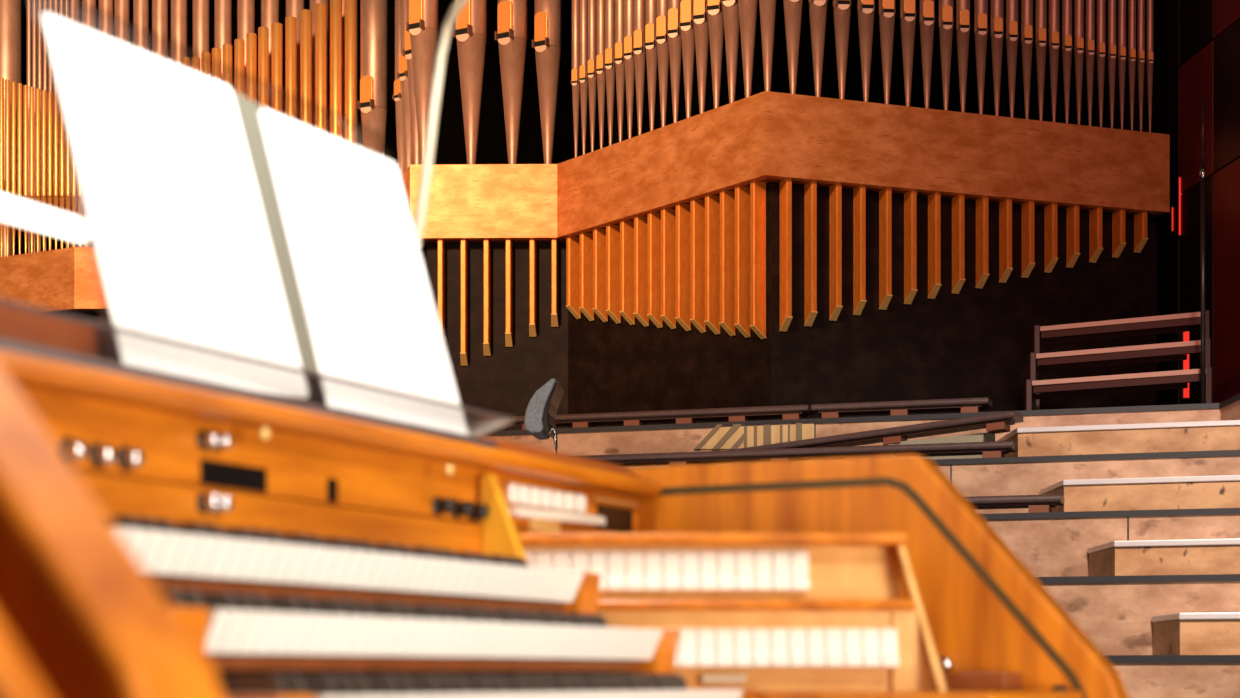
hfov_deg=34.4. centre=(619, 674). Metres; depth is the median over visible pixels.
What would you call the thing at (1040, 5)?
pipe
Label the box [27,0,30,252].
pipe
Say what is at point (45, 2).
pipe
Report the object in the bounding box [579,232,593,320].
pipe
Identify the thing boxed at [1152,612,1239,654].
step
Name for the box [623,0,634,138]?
pipe
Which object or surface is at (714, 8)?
pipe
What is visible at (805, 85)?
wall
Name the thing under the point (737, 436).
inlay
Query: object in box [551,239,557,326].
pipe
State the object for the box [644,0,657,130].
pipe
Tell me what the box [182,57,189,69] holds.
pipe
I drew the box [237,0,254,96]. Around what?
pipe
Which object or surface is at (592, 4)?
pipe
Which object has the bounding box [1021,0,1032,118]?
pipe
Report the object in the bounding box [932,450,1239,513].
stage riser
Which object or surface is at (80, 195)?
pipe
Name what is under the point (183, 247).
sheet
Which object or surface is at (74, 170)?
pipe
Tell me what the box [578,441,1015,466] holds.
seat
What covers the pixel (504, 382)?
wall
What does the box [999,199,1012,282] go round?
pipe
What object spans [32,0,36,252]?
pipe
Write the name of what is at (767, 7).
pipe
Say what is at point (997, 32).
pipe
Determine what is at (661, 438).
stage riser
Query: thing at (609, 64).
pipe
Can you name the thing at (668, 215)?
pipe
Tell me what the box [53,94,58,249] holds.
pipe
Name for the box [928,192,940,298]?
pipe
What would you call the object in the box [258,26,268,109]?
pipe
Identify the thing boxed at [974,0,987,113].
pipe
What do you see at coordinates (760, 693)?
shelf
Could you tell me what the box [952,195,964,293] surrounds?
pipe
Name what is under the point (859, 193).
pipe
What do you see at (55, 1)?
pipe
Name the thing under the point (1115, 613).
stage riser
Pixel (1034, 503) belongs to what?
seat
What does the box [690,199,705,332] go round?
pipe
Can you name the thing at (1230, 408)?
stage riser
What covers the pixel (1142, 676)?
stage riser
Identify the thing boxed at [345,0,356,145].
pipe
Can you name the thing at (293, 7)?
pipe
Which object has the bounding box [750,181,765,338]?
pipe
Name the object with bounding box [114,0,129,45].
pipe
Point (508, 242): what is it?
pipe
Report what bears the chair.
on the stage riser at (661, 438)
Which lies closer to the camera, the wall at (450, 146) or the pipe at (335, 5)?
the pipe at (335, 5)
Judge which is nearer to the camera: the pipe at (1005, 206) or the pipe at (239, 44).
the pipe at (1005, 206)
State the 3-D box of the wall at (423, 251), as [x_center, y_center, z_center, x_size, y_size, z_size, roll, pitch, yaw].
[-1.673,-2.352,16.311,0.400,1.662,3.197,0,0,-16]
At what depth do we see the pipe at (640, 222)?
13.88 m
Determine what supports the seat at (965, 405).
on the stage riser at (661, 438)
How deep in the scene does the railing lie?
12.20 m
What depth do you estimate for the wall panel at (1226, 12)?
13.28 m
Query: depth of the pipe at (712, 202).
13.26 m
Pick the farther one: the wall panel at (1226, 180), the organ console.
the wall panel at (1226, 180)
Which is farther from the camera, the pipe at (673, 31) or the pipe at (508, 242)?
the pipe at (508, 242)
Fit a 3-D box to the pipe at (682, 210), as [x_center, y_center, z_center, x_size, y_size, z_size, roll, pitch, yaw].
[0.424,-2.759,13.532,0.102,0.849,0.053,0,0,-37]
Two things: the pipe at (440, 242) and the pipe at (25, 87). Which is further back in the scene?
the pipe at (25, 87)
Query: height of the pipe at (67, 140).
1.361 m
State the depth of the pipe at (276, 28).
17.61 m
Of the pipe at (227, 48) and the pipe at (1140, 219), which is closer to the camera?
the pipe at (1140, 219)
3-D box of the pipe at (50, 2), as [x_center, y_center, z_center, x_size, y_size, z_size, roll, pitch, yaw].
[-5.144,-5.804,18.069,0.042,4.202,0.041,0,0,0]
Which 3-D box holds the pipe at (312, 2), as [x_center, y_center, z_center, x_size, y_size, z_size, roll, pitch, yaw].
[-2.729,-6.091,18.137,0.171,4.776,0.169,0,0,0]
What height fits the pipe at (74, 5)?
4.776 m
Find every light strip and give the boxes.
[1170,206,1172,232]
[1177,176,1181,236]
[1182,330,1189,399]
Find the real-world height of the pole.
1.842 m
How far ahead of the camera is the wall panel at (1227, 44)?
13.22 m
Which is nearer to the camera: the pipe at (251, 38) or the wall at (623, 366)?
the wall at (623, 366)
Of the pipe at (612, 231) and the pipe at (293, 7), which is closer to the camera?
the pipe at (612, 231)
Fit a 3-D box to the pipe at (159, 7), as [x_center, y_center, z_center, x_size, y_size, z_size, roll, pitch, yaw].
[-4.171,-6.272,18.137,0.143,5.138,0.141,0,0,0]
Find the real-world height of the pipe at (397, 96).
2.147 m
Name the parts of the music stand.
card strip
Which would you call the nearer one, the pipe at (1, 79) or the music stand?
the music stand
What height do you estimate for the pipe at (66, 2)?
4.162 m
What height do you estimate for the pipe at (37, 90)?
1.487 m
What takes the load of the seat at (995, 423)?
on the stage riser at (998, 476)
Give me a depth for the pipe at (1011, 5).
13.44 m
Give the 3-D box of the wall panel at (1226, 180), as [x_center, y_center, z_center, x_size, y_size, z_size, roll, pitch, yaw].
[4.032,-2.501,13.165,0.018,1.738,0.594,0,0,-6]
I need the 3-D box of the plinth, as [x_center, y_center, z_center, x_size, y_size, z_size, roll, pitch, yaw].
[1.795,-1.252,11.170,0.584,0.181,0.104,0,0,16]
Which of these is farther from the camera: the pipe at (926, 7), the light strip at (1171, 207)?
the light strip at (1171, 207)
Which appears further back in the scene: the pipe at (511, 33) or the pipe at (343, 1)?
the pipe at (343, 1)
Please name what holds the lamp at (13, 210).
on the organ console
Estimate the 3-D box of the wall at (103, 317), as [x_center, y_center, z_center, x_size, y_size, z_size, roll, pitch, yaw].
[-3.316,-2.352,17.715,2.772,1.662,0.421,0,0,0]
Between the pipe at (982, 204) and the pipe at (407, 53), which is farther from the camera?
the pipe at (407, 53)
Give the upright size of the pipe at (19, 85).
1.564 m
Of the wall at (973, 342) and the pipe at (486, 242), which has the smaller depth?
the wall at (973, 342)
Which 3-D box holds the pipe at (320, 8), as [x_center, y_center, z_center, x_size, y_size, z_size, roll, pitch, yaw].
[-2.639,-4.809,17.655,0.106,2.211,0.105,0,0,0]
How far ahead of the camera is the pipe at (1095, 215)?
13.65 m
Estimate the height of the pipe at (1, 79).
1.642 m
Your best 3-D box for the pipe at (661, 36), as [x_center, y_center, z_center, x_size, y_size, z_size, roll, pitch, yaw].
[0.297,-5.002,13.749,0.095,2.597,0.107,0,0,22]
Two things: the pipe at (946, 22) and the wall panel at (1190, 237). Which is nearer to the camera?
the pipe at (946, 22)
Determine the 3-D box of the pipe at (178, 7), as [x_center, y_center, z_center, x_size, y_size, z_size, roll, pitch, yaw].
[-3.999,-6.091,18.137,0.147,4.776,0.145,0,0,0]
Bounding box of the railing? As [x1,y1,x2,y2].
[1024,310,1211,409]
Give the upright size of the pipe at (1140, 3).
2.267 m
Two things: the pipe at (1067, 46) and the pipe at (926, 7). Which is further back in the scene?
the pipe at (1067, 46)
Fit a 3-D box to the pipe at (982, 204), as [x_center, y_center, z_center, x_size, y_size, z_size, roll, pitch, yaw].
[2.424,-2.888,13.362,0.053,0.590,0.102,0,0,-20]
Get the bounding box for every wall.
[15,0,582,254]
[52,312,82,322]
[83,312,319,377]
[420,244,426,274]
[427,242,567,431]
[568,182,770,427]
[585,0,780,153]
[771,182,1156,419]
[781,0,1092,125]
[1093,0,1238,201]
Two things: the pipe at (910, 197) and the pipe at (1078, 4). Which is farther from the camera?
the pipe at (1078, 4)
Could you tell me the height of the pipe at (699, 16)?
2.747 m
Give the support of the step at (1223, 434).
on the stage riser at (998, 476)
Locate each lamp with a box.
[0,194,91,242]
[414,0,467,248]
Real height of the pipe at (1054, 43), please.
2.587 m
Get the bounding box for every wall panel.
[1179,0,1214,64]
[1179,41,1214,192]
[1179,175,1213,403]
[1214,0,1239,37]
[1214,19,1239,171]
[1214,158,1239,402]
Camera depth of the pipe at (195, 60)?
17.62 m
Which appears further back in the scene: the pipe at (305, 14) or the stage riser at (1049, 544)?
the pipe at (305, 14)
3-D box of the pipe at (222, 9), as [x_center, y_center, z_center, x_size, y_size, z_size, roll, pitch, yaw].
[-3.600,-6.272,18.137,0.155,5.138,0.153,0,0,0]
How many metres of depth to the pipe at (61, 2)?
18.00 m
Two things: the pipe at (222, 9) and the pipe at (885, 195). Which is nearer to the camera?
the pipe at (885, 195)
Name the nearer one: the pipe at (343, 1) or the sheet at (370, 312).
the sheet at (370, 312)
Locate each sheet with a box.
[41,12,308,397]
[258,108,467,434]
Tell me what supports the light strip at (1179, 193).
attached to the wall at (1106, 123)
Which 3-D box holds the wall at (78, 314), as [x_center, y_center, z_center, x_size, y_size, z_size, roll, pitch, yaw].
[-5.752,-2.352,18.315,2.596,1.662,0.400,0,0,28]
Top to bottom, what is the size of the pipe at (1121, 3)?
2.347 m
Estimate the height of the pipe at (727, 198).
0.946 m
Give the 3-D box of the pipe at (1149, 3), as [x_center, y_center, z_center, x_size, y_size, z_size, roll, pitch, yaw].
[3.667,-4.817,13.833,0.047,2.227,0.053,0,0,-4]
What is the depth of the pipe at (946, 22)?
13.27 m
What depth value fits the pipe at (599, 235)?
14.26 m
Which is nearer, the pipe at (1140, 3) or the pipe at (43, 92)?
the pipe at (1140, 3)
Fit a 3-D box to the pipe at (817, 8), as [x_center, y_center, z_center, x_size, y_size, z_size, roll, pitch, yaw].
[1.286,-5.257,12.972,0.125,3.107,0.140,0,0,-4]
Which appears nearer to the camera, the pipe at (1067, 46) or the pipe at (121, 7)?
the pipe at (1067, 46)
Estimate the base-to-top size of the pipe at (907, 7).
2.947 m
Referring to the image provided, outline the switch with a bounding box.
[327,478,337,502]
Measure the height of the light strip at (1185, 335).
0.448 m
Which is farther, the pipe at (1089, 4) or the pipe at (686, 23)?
the pipe at (1089, 4)
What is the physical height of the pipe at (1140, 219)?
0.262 m
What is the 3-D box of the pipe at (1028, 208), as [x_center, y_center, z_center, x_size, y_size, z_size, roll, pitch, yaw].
[2.755,-2.936,13.481,0.053,0.495,0.102,0,0,-20]
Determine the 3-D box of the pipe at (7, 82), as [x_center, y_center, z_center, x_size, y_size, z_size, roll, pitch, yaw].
[-5.476,-4.511,17.884,0.045,1.616,0.044,0,0,0]
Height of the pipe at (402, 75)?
2.147 m
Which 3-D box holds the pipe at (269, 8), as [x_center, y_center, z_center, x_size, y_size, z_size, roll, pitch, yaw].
[-3.174,-6.182,18.137,0.163,4.957,0.161,0,0,0]
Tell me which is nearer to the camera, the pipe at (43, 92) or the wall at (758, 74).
the wall at (758, 74)
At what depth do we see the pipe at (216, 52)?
17.62 m
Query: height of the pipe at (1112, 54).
2.387 m
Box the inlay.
[694,420,813,448]
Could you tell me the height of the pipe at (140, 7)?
4.957 m
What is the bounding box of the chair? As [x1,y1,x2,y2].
[524,379,564,451]
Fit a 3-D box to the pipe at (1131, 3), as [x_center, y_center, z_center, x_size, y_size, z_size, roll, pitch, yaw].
[3.530,-4.857,13.783,0.051,2.307,0.058,0,0,-4]
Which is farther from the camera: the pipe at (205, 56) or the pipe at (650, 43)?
the pipe at (205, 56)
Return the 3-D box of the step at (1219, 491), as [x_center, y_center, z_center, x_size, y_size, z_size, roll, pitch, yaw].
[2.863,-0.891,10.131,1.494,0.180,0.531,0,0,17]
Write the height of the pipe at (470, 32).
1.947 m
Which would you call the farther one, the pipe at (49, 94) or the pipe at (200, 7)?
the pipe at (200, 7)
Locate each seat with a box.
[513,405,814,429]
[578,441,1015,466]
[693,411,1022,464]
[811,397,991,417]
[965,494,1063,512]
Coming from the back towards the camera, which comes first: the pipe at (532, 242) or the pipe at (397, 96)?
the pipe at (397, 96)
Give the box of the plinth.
[888,432,994,459]
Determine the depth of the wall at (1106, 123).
15.37 m
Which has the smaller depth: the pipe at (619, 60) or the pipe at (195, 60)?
the pipe at (619, 60)
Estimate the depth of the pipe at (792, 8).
12.89 m
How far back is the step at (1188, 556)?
9.20 m
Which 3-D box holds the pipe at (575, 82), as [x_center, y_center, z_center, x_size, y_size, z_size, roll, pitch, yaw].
[-0.322,-4.777,14.567,0.061,2.147,0.069,0,0,22]
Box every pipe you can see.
[0,0,21,256]
[0,78,3,256]
[5,80,9,255]
[11,81,15,254]
[17,83,21,253]
[23,85,27,253]
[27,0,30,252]
[29,87,33,252]
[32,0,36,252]
[35,88,39,251]
[37,0,41,251]
[41,90,45,250]
[43,0,47,250]
[47,92,51,249]
[48,0,52,249]
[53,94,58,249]
[54,0,57,93]
[59,0,63,248]
[59,96,64,248]
[64,0,68,247]
[65,122,70,247]
[69,0,79,247]
[72,152,76,246]
[78,177,82,246]
[82,0,95,246]
[84,203,87,246]
[99,0,112,38]
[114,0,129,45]
[133,0,148,52]
[152,0,167,60]
[171,0,186,66]
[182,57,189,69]
[192,57,199,73]
[193,0,208,73]
[201,52,210,77]
[212,48,220,81]
[214,0,231,82]
[223,44,231,89]
[234,39,244,96]
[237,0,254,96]
[246,33,256,102]
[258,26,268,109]
[261,0,278,110]
[271,22,282,115]
[285,16,296,120]
[286,0,303,122]
[300,9,311,127]
[310,0,327,133]
[315,3,326,133]
[330,0,341,139]
[342,0,344,140]
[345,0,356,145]
[357,0,387,156]
[392,0,404,176]
[397,0,412,170]
[403,0,419,164]
[406,0,437,164]
[437,239,444,343]
[453,0,486,163]
[483,239,490,355]
[495,0,526,163]
[505,239,512,346]
[529,239,535,336]
[532,0,560,163]
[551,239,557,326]
[566,236,580,318]
[571,0,579,157]
[579,0,587,154]
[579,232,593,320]
[587,0,596,151]
[592,228,607,321]
[596,0,605,148]
[604,0,615,145]
[605,224,620,323]
[614,0,624,141]
[619,220,634,324]
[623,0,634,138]
[633,0,645,134]
[633,216,648,326]
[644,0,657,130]
[647,212,662,327]
[655,0,668,126]
[660,207,675,328]
[667,0,681,122]
[675,203,690,330]
[679,0,694,118]
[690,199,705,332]
[692,0,708,113]
[704,194,719,334]
[706,0,723,108]
[719,190,734,335]
[721,0,739,102]
[734,185,750,337]
[738,0,757,97]
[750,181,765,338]
[759,0,775,91]
[779,179,792,331]
[783,0,802,93]
[804,181,817,325]
[808,0,827,96]
[829,183,842,320]
[833,0,850,99]
[853,185,866,314]
[857,0,874,101]
[879,0,894,103]
[879,188,892,309]
[900,0,915,106]
[904,190,916,303]
[919,0,934,108]
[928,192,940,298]
[939,0,953,110]
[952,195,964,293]
[956,0,969,111]
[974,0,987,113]
[975,197,988,287]
[991,0,1003,115]
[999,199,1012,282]
[1006,0,1017,117]
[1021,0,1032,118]
[1021,201,1034,277]
[1035,0,1046,120]
[1044,203,1057,272]
[1049,0,1059,121]
[1062,0,1072,123]
[1066,205,1079,267]
[1074,0,1083,124]
[1085,0,1094,125]
[1089,207,1102,262]
[1097,0,1105,126]
[1108,0,1116,127]
[1112,209,1125,257]
[1118,0,1125,128]
[1128,0,1135,130]
[1134,211,1147,252]
[1137,0,1144,131]
[1146,0,1153,132]
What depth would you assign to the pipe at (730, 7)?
13.14 m
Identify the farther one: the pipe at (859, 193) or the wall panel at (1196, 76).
the wall panel at (1196, 76)
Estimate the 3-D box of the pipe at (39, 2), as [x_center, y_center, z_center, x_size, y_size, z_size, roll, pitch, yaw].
[-5.260,-5.818,18.131,0.042,4.229,0.041,0,0,0]
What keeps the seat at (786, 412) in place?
on the stage riser at (661, 438)
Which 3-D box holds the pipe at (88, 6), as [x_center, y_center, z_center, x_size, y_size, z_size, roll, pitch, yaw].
[-4.815,-6.182,18.137,0.126,4.957,0.125,0,0,0]
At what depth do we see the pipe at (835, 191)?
12.96 m
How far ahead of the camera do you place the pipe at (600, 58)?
14.30 m
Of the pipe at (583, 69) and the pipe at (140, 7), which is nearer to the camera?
the pipe at (583, 69)
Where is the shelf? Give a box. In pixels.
[757,690,1082,697]
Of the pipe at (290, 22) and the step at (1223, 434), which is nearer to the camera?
the step at (1223, 434)
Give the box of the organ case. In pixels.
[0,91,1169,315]
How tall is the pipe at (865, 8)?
3.027 m
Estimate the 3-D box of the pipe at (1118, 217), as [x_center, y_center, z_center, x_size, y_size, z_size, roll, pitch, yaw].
[3.427,-3.029,13.723,0.053,0.309,0.102,0,0,-20]
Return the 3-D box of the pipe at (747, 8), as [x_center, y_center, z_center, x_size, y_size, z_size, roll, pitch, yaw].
[0.832,-5.152,13.040,0.137,2.897,0.155,0,0,22]
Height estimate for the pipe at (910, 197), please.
0.731 m
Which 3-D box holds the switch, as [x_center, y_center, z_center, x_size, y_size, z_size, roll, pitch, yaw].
[-0.315,-0.202,2.190,0.004,0.026,0.017,0,0,27]
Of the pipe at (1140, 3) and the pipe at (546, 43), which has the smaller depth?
the pipe at (1140, 3)
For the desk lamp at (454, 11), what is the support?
on the organ console
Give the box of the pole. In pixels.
[1200,96,1205,403]
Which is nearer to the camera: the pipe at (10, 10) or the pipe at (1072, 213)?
the pipe at (1072, 213)
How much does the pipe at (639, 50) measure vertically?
2.497 m
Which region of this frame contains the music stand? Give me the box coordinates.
[0,90,513,447]
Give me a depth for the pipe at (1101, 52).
13.68 m
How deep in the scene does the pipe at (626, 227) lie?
14.00 m
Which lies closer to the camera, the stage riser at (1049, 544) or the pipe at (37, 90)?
the stage riser at (1049, 544)
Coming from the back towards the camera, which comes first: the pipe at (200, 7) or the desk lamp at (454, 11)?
the pipe at (200, 7)
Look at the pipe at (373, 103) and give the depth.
17.50 m
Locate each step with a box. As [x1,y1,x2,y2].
[997,420,1239,456]
[1040,475,1239,511]
[1087,538,1239,575]
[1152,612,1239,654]
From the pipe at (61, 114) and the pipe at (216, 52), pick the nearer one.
the pipe at (61, 114)
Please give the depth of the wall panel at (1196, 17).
13.79 m
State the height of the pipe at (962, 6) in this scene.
2.827 m
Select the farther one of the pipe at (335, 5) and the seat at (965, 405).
the pipe at (335, 5)
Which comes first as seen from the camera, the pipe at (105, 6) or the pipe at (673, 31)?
the pipe at (673, 31)
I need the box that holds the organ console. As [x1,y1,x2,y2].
[0,305,1127,697]
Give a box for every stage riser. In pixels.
[468,403,1220,467]
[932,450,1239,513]
[980,508,1239,576]
[1036,574,1239,654]
[1104,655,1239,697]
[1219,394,1239,419]
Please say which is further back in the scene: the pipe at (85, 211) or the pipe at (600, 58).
the pipe at (85, 211)
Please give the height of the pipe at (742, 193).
0.976 m

